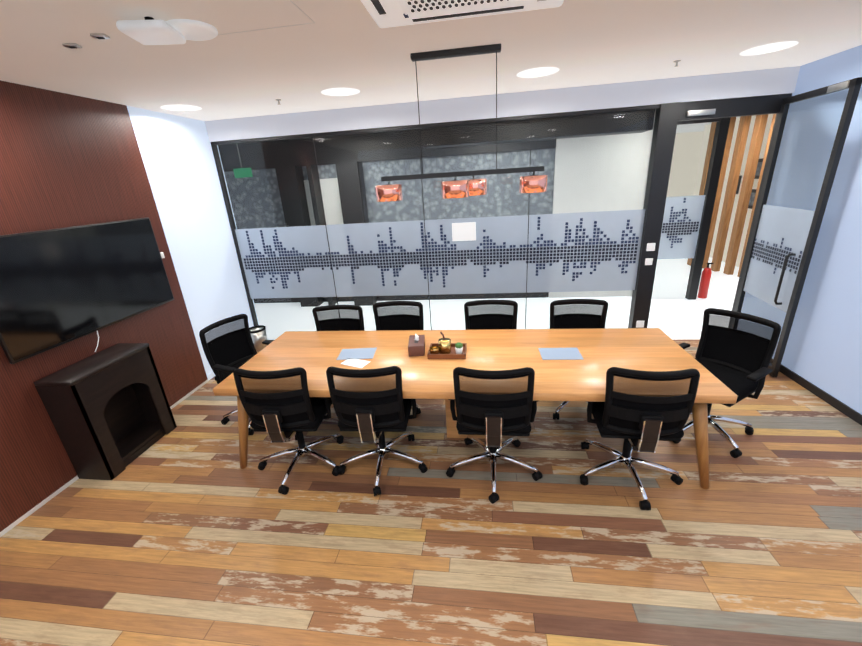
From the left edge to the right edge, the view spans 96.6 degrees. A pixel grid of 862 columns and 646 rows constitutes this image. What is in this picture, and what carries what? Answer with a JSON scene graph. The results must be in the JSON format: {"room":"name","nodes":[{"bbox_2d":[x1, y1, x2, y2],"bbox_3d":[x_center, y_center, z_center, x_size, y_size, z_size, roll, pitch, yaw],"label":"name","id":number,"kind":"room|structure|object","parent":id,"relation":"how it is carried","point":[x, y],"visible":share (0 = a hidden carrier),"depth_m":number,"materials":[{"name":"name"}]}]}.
{"room":"conference room","nodes":[
{"label":"conference room","id":0,"kind":"room"},
{"bbox_2d":[127,106,258,374],"bbox_3d":[-3.028,-0.023,2.392,0.120,2.890,6.090,-1,21,8],"label":"wall","id":1,"kind":"structure","parent":0,"point":[176,152],"depth_m":4.39,"materials":[{"name":"white paint"}]},
{"bbox_2d":[0,80,207,531],"bbox_3d":[-3.030,0.168,1.845,0.022,2.855,4.740,-1,21,8],"label":"wall","id":2,"kind":"structure","parent":1,"relation":"attached to","point":[68,160],"depth_m":2.98,"materials":[{"name":"brown wood"}]},
{"bbox_2d":[0,217,173,363],"bbox_3d":[-2.801,-0.291,3.211,0.063,1.007,1.515,-1,21,8],"label":"screen","id":3,"kind":"object","parent":2,"relation":"attached to","point":[59,286],"visible":0.98,"depth_m":3.01,"materials":[{"name":"black plastic"}]},
{"bbox_2d":[0,372,215,536],"bbox_3d":[-2.876,1.310,2.849,0.026,0.060,5.830,-1,21,8],"label":"baseboard","id":4,"kind":"structure","parent":2,"relation":"attached to","point":[55,493],"depth_m":2.91,"materials":[{"name":"wood"}]},
{"bbox_2d":[0,257,861,645],"bbox_3d":[1.735,-0.092,6.046,16.310,0.100,14.100,-1,21,8],"label":"floor","id":5,"kind":"structure","parent":0,"point":[186,531],"depth_m":2.39,"materials":[{"name":"brown wood"}]},
{"bbox_2d":[33,343,176,479],"bbox_3d":[-2.655,0.714,3.233,0.310,0.880,0.700,-1,21,8],"label":"fireplace","id":6,"kind":"object","parent":5,"relation":"on","point":[109,412],"visible":1,"depth_m":3.06,"materials":[{"name":"brown wood"}]},
{"bbox_2d":[199,314,272,434],"bbox_3d":[-1.679,0.449,3.651,0.696,0.965,0.683,6,22,24],"label":"chair","id":7,"kind":"object","parent":5,"relation":"on","point":[229,348],"visible":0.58,"depth_m":3.67,"materials":[{"name":"black fabric"}]},
{"bbox_2d":[249,325,266,351],"bbox_3d":[-2.395,0.217,5.328,0.248,0.315,0.248,-1,21,8],"label":"waste bin","id":8,"kind":"object","parent":5,"relation":"on","point":[258,334],"visible":0.77,"depth_m":5.25,"materials":[{"name":"metal"}]},
{"bbox_2d":[233,367,343,494],"bbox_3d":[-1.057,0.682,2.921,0.682,0.965,0.677,-2,21,5],"label":"chair","id":9,"kind":"object","parent":5,"relation":"on","point":[281,406],"visible":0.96,"depth_m":2.62,"materials":[{"name":"black fabric"}]},
{"bbox_2d":[275,162,377,306],"bbox_3d":[-1.789,-1.491,6.784,1.400,2.420,0.280,-1,21,8],"label":"column","id":10,"kind":"structure","parent":5,"relation":"on","point":[331,189],"depth_m":6.50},
{"bbox_2d":[312,305,364,330],"bbox_3d":[-0.907,0.354,3.775,0.693,0.965,0.674,-2,21,5],"label":"chair","id":11,"kind":"object","parent":5,"relation":"on","point":[342,318],"visible":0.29,"depth_m":3.87,"materials":[{"name":"black fabric"}]},
{"bbox_2d":[326,366,427,495],"bbox_3d":[-0.391,0.665,2.853,0.693,0.965,0.673,-1,21,6],"label":"chair","id":12,"kind":"object","parent":5,"relation":"on","point":[371,405],"visible":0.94,"depth_m":2.56,"materials":[{"name":"black fabric"}]},
{"bbox_2d":[373,301,423,414],"bbox_3d":[-0.332,0.317,3.775,0.695,0.965,0.674,-1,21,8],"label":"chair","id":13,"kind":"object","parent":5,"relation":"on","point":[400,315],"visible":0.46,"depth_m":3.88,"materials":[{"name":"black fabric"}]},
{"bbox_2d":[213,328,737,488],"bbox_3d":[0.222,0.613,3.207,3.480,0.755,1.120,-1,21,8],"label":"table","id":14,"kind":"object","parent":5,"relation":"on","point":[315,354],"visible":0.69,"depth_m":2.99,"materials":[{"name":"brown wood"}]},
{"bbox_2d":[336,348,376,367],"bbox_3d":[-0.620,0.286,3.137,0.301,0.003,0.379,-3,20,2],"label":"paper sheet","id":15,"kind":"object","parent":14,"relation":"on","point":[352,357],"depth_m":3.16,"materials":[{"name":"white paper"}]},
{"bbox_2d":[408,334,424,356],"bbox_3d":[-0.119,0.163,3.188,0.130,0.138,0.240,-3,20,1],"label":"tissue box","id":16,"kind":"object","parent":14,"relation":"on","point":[416,345],"visible":1,"depth_m":3.10,"materials":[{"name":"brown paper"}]},
{"bbox_2d":[427,332,466,358],"bbox_3d":[0.130,0.158,3.088,0.300,0.188,0.220,-1,21,8],"label":"tray","id":17,"kind":"object","parent":14,"relation":"on","point":[444,348],"visible":1,"depth_m":3.06,"materials":[{"name":"brown wood"}]},
{"bbox_2d":[538,348,582,359],"bbox_3d":[1.006,0.238,2.990,0.304,0.003,0.216,-1,21,8],"label":"paper sheet","id":18,"kind":"object","parent":14,"relation":"on","point":[546,353],"depth_m":2.98,"materials":[{"name":"white paper"}]},
{"bbox_2d":[464,300,517,329],"bbox_3d":[0.577,0.310,3.640,0.693,0.965,0.667,-1,21,8],"label":"chair","id":19,"kind":"object","parent":5,"relation":"on","point":[492,314],"visible":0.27,"depth_m":3.73,"materials":[{"name":"black fabric"}]},
{"bbox_2d":[446,367,541,503],"bbox_3d":[0.440,0.658,2.729,0.699,0.965,0.672,-1,21,8],"label":"chair","id":20,"kind":"object","parent":5,"relation":"on","point":[494,407],"visible":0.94,"depth_m":2.44,"materials":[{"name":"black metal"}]},
{"bbox_2d":[210,93,791,340],"bbox_3d":[0.530,-0.998,4.719,6.310,2.665,0.120,-1,21,8],"label":"glass frame","id":21,"kind":"object","parent":5,"relation":"on","point":[668,116],"visible":0.6,"depth_m":4.24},
{"bbox_2d":[217,111,656,336],"bbox_3d":[-0.058,-0.987,4.796,5.055,2.600,0.010,-1,21,8],"label":"glass pane","id":22,"kind":"object","parent":21,"relation":"in","point":[584,251],"visible":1,"depth_m":4.81,"materials":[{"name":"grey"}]},
{"bbox_2d":[636,321,643,327],"bbox_3d":[2.592,0.011,4.776,0.088,0.080,0.043,-1,21,8],"label":"switch plates","id":23,"kind":"object","parent":21,"relation":"in","point":[639,324],"depth_m":4.76,"materials":[{"name":"white plastic"}]},
{"bbox_2d":[645,258,652,264],"bbox_3d":[2.545,-0.725,4.501,0.080,0.073,0.043,-1,21,8],"label":"switch plates","id":24,"kind":"object","parent":21,"relation":"in","point":[648,261],"depth_m":4.48,"materials":[{"name":"white plastic"}]},
{"bbox_2d":[646,243,655,250],"bbox_3d":[2.536,-0.883,4.442,0.090,0.084,0.043,-1,21,8],"label":"switch plates","id":25,"kind":"object","parent":21,"relation":"in","point":[650,246],"depth_m":4.42,"materials":[{"name":"white plastic"}]},
{"bbox_2d":[686,109,715,116],"bbox_3d":[2.752,-2.149,3.930,0.267,0.052,0.043,-1,21,8],"label":"door closer","id":26,"kind":"object","parent":21,"relation":"in","point":[707,111],"depth_m":3.92,"materials":[{"name":"silver metal"}]},
{"bbox_2d":[550,299,607,419],"bbox_3d":[1.363,0.315,3.492,0.687,0.965,0.687,0,21,10],"label":"chair","id":27,"kind":"object","parent":5,"relation":"on","point":[578,314],"visible":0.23,"depth_m":3.59,"materials":[{"name":"black fabric"}]},
{"bbox_2d":[580,367,699,509],"bbox_3d":[1.385,0.643,2.611,0.689,0.965,0.678,0,21,10],"label":"chair","id":28,"kind":"object","parent":5,"relation":"on","point":[641,411],"visible":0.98,"depth_m":2.32,"materials":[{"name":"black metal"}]},
{"bbox_2d":[631,109,730,299],"bbox_3d":[3.905,-2.107,6.792,0.910,2.890,2.150,-1,21,8],"label":"glass panel","id":29,"kind":"object","parent":5,"relation":"on","point":[685,226],"visible":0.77,"depth_m":5.87,"materials":[{"name":"clear glass"}]},
{"bbox_2d":[697,263,712,298],"bbox_3d":[4.442,-0.690,6.219,0.130,0.575,0.130,-1,21,8],"label":"fire extinguisher","id":30,"kind":"object","parent":5,"relation":"on","point":[704,282],"visible":1,"depth_m":6.19,"materials":[{"name":"red metal"}]},
{"bbox_2d":[673,308,780,457],"bbox_3d":[2.203,0.437,3.023,0.694,0.965,0.684,-14,23,-26],"label":"chair","id":31,"kind":"object","parent":5,"relation":"on","point":[734,354],"visible":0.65,"depth_m":3.02,"materials":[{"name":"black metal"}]},
{"bbox_2d":[687,114,775,276],"bbox_3d":[5.722,-2.366,7.176,0.140,2.890,1.691,-7,21,-8],"label":"wooden slats","id":32,"kind":"object","parent":5,"relation":"on","point":[748,176],"visible":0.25,"depth_m":7.19,"materials":[{"name":"brown wood"}]},
{"bbox_2d":[0,0,861,132],"bbox_3d":[1.557,-2.888,5.002,16.310,0.100,14.100,-1,21,8],"label":"ceiling","id":33,"kind":"structure","parent":0,"point":[336,44],"depth_m":2.54,"materials":[{"name":"paint"}]},
{"bbox_2d":[62,34,109,48],"bbox_3d":[-1.855,-1.513,2.065,0.343,0.015,0.078,5,22,22],"label":"ceiling sensor","id":34,"kind":"object","parent":33,"relation":"attached to","point":[77,46],"visible":0.98,"depth_m":2.09,"materials":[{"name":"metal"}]},
{"bbox_2d":[116,16,185,44],"bbox_3d":[-1.361,-1.436,1.871,0.220,0.082,0.220,-6,21,-6],"label":"projector","id":35,"kind":"object","parent":33,"relation":"attached to","point":[148,30],"visible":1,"depth_m":1.82,"materials":[{"name":"white plastic"}]},
{"bbox_2d":[160,105,201,110],"bbox_3d":[-2.473,-2.129,3.806,0.358,0.004,0.358,-14,23,-26],"label":"recessed light","id":36,"kind":"object","parent":33,"relation":"in","point":[166,107],"depth_m":3.79,"materials":[{"name":"white"}]},
{"bbox_2d":[165,19,217,40],"bbox_3d":[-1.252,-1.524,2.006,0.250,0.024,0.250,-1,21,8],"label":"disc","id":37,"kind":"object","parent":33,"relation":"attached to","point":[193,30],"visible":0.73,"depth_m":1.97,"materials":[{"name":"white plastic"}]},
{"bbox_2d":[233,146,252,177],"bbox_3d":[-3.039,-2.630,6.096,0.300,0.600,0.020,-1,21,8],"label":"exit sign","id":38,"kind":"object","parent":33,"relation":"hanging from","point":[246,173],"depth_m":6.17,"materials":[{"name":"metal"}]},
{"bbox_2d":[219,0,314,34],"bbox_3d":[-0.996,-1.411,1.627,0.654,0.002,0.964,-1,21,8],"label":"ceiling hatch","id":39,"kind":"object","parent":33,"relation":"attached to","point":[276,27],"visible":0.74,"depth_m":2.05,"materials":[{"name":"metal"}]},
{"bbox_2d":[321,88,359,95],"bbox_3d":[-0.840,-2.145,3.569,0.358,0.004,0.358,-15,23,-28],"label":"recessed light","id":40,"kind":"object","parent":33,"relation":"in","point":[332,91],"depth_m":3.55,"materials":[{"name":"white"}]},
{"bbox_2d":[375,44,547,201],"bbox_3d":[0.196,-1.403,2.753,1.280,0.945,0.440,-1,21,8],"label":"pendant light","id":41,"kind":"object","parent":33,"relation":"hanging from","point":[455,188],"visible":1,"depth_m":2.78,"materials":[{"name":"orange metal"}]},
{"bbox_2d":[361,0,563,27],"bbox_3d":[0.131,-1.432,1.558,0.950,0.048,0.950,-1,21,8],"label":"ceiling vent","id":42,"kind":"object","parent":33,"relation":"in","point":[388,13],"visible":1,"depth_m":1.88,"materials":[{"name":"metal"}]},
{"bbox_2d":[275,60,680,104],"bbox_3d":[0.298,-2.163,3.479,3.636,0.042,0.066,-1,21,8],"label":"sprinkler","id":43,"kind":"object","parent":33,"relation":"attached to","point":[676,65],"visible":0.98,"depth_m":3.24,"materials":[{"name":"metal"}]},
{"bbox_2d":[517,67,558,77],"bbox_3d":[0.923,-2.166,3.324,0.358,0.004,0.358,-3,20,2],"label":"recessed light","id":44,"kind":"object","parent":33,"relation":"in","point":[547,71],"depth_m":3.31,"materials":[{"name":"white"}]},
{"bbox_2d":[739,41,798,55],"bbox_3d":[2.671,-2.172,3.043,0.358,0.004,0.358,-3,20,2],"label":"recessed light","id":45,"kind":"object","parent":33,"relation":"in","point":[773,47],"depth_m":3.03,"materials":[{"name":"white"}]},
{"bbox_2d":[218,128,651,302],"bbox_3d":[-1.453,-1.780,6.828,9.820,2.890,0.150,-1,21,8],"label":"wall","id":46,"kind":"structure","parent":0,"point":[582,159],"depth_m":6.32,"materials":[{"name":"paper"}]},
{"bbox_2d":[204,66,799,141],"bbox_3d":[0.445,-2.353,4.223,6.310,0.225,0.120,-1,21,8],"label":"wall","id":47,"kind":"structure","parent":0,"point":[764,82],"depth_m":4.10,"materials":[{"name":"paint"}]},
{"bbox_2d":[422,109,654,148],"bbox_3d":[1.154,-2.337,4.382,2.510,0.450,0.320,-1,21,8],"label":"beam","id":48,"kind":"structure","parent":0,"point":[561,131],"depth_m":4.28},
{"bbox_2d":[667,114,772,266],"bbox_3d":[2.019,-2.550,8.300,16.310,2.890,8.110,-1,21,8],"label":"wall","id":49,"kind":"structure","parent":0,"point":[686,141],"depth_m":9.30,"materials":[{"name":"beige paint"}]},
{"bbox_2d":[736,176,741,193],"bbox_3d":[6.351,-2.907,8.072,0.028,0.360,0.420,-1,21,8],"label":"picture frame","id":50,"kind":"object","parent":49,"relation":"attached to","point":[739,181],"depth_m":7.89,"materials":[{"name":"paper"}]},
{"bbox_2d":[748,189,756,208],"bbox_3d":[6.279,-2.425,7.511,0.028,0.360,0.420,-1,21,8],"label":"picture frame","id":51,"kind":"object","parent":49,"relation":"attached to","point":[752,197],"depth_m":7.49,"materials":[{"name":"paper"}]},
{"bbox_2d":[754,158,763,178],"bbox_3d":[6.246,-2.939,7.318,0.028,0.360,0.420,-1,21,8],"label":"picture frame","id":52,"kind":"object","parent":49,"relation":"attached to","point":[757,175],"depth_m":7.30,"materials":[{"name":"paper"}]},
{"bbox_2d":[741,45,861,414],"bbox_3d":[3.340,-0.098,1.507,0.120,2.890,6.090,-1,21,8],"label":"wall","id":53,"kind":"structure","parent":0,"point":[823,350],"depth_m":3.42,"materials":[{"name":"paint"}]},
{"bbox_2d":[734,77,861,376],"bbox_3d":[3.451,-0.833,3.830,0.172,2.606,0.918,-1,21,8],"label":"door leaf","id":54,"kind":"structure","parent":53,"relation":"in","point":[783,240],"depth_m":3.72,"materials":[{"name":"clear glass"}]},
{"bbox_2d":[770,359,861,425],"bbox_3d":[3.354,1.230,1.980,0.014,0.075,5.830,-1,21,8],"label":"baseboard","id":55,"kind":"structure","parent":53,"relation":"attached to","point":[848,411],"depth_m":3.48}
]}

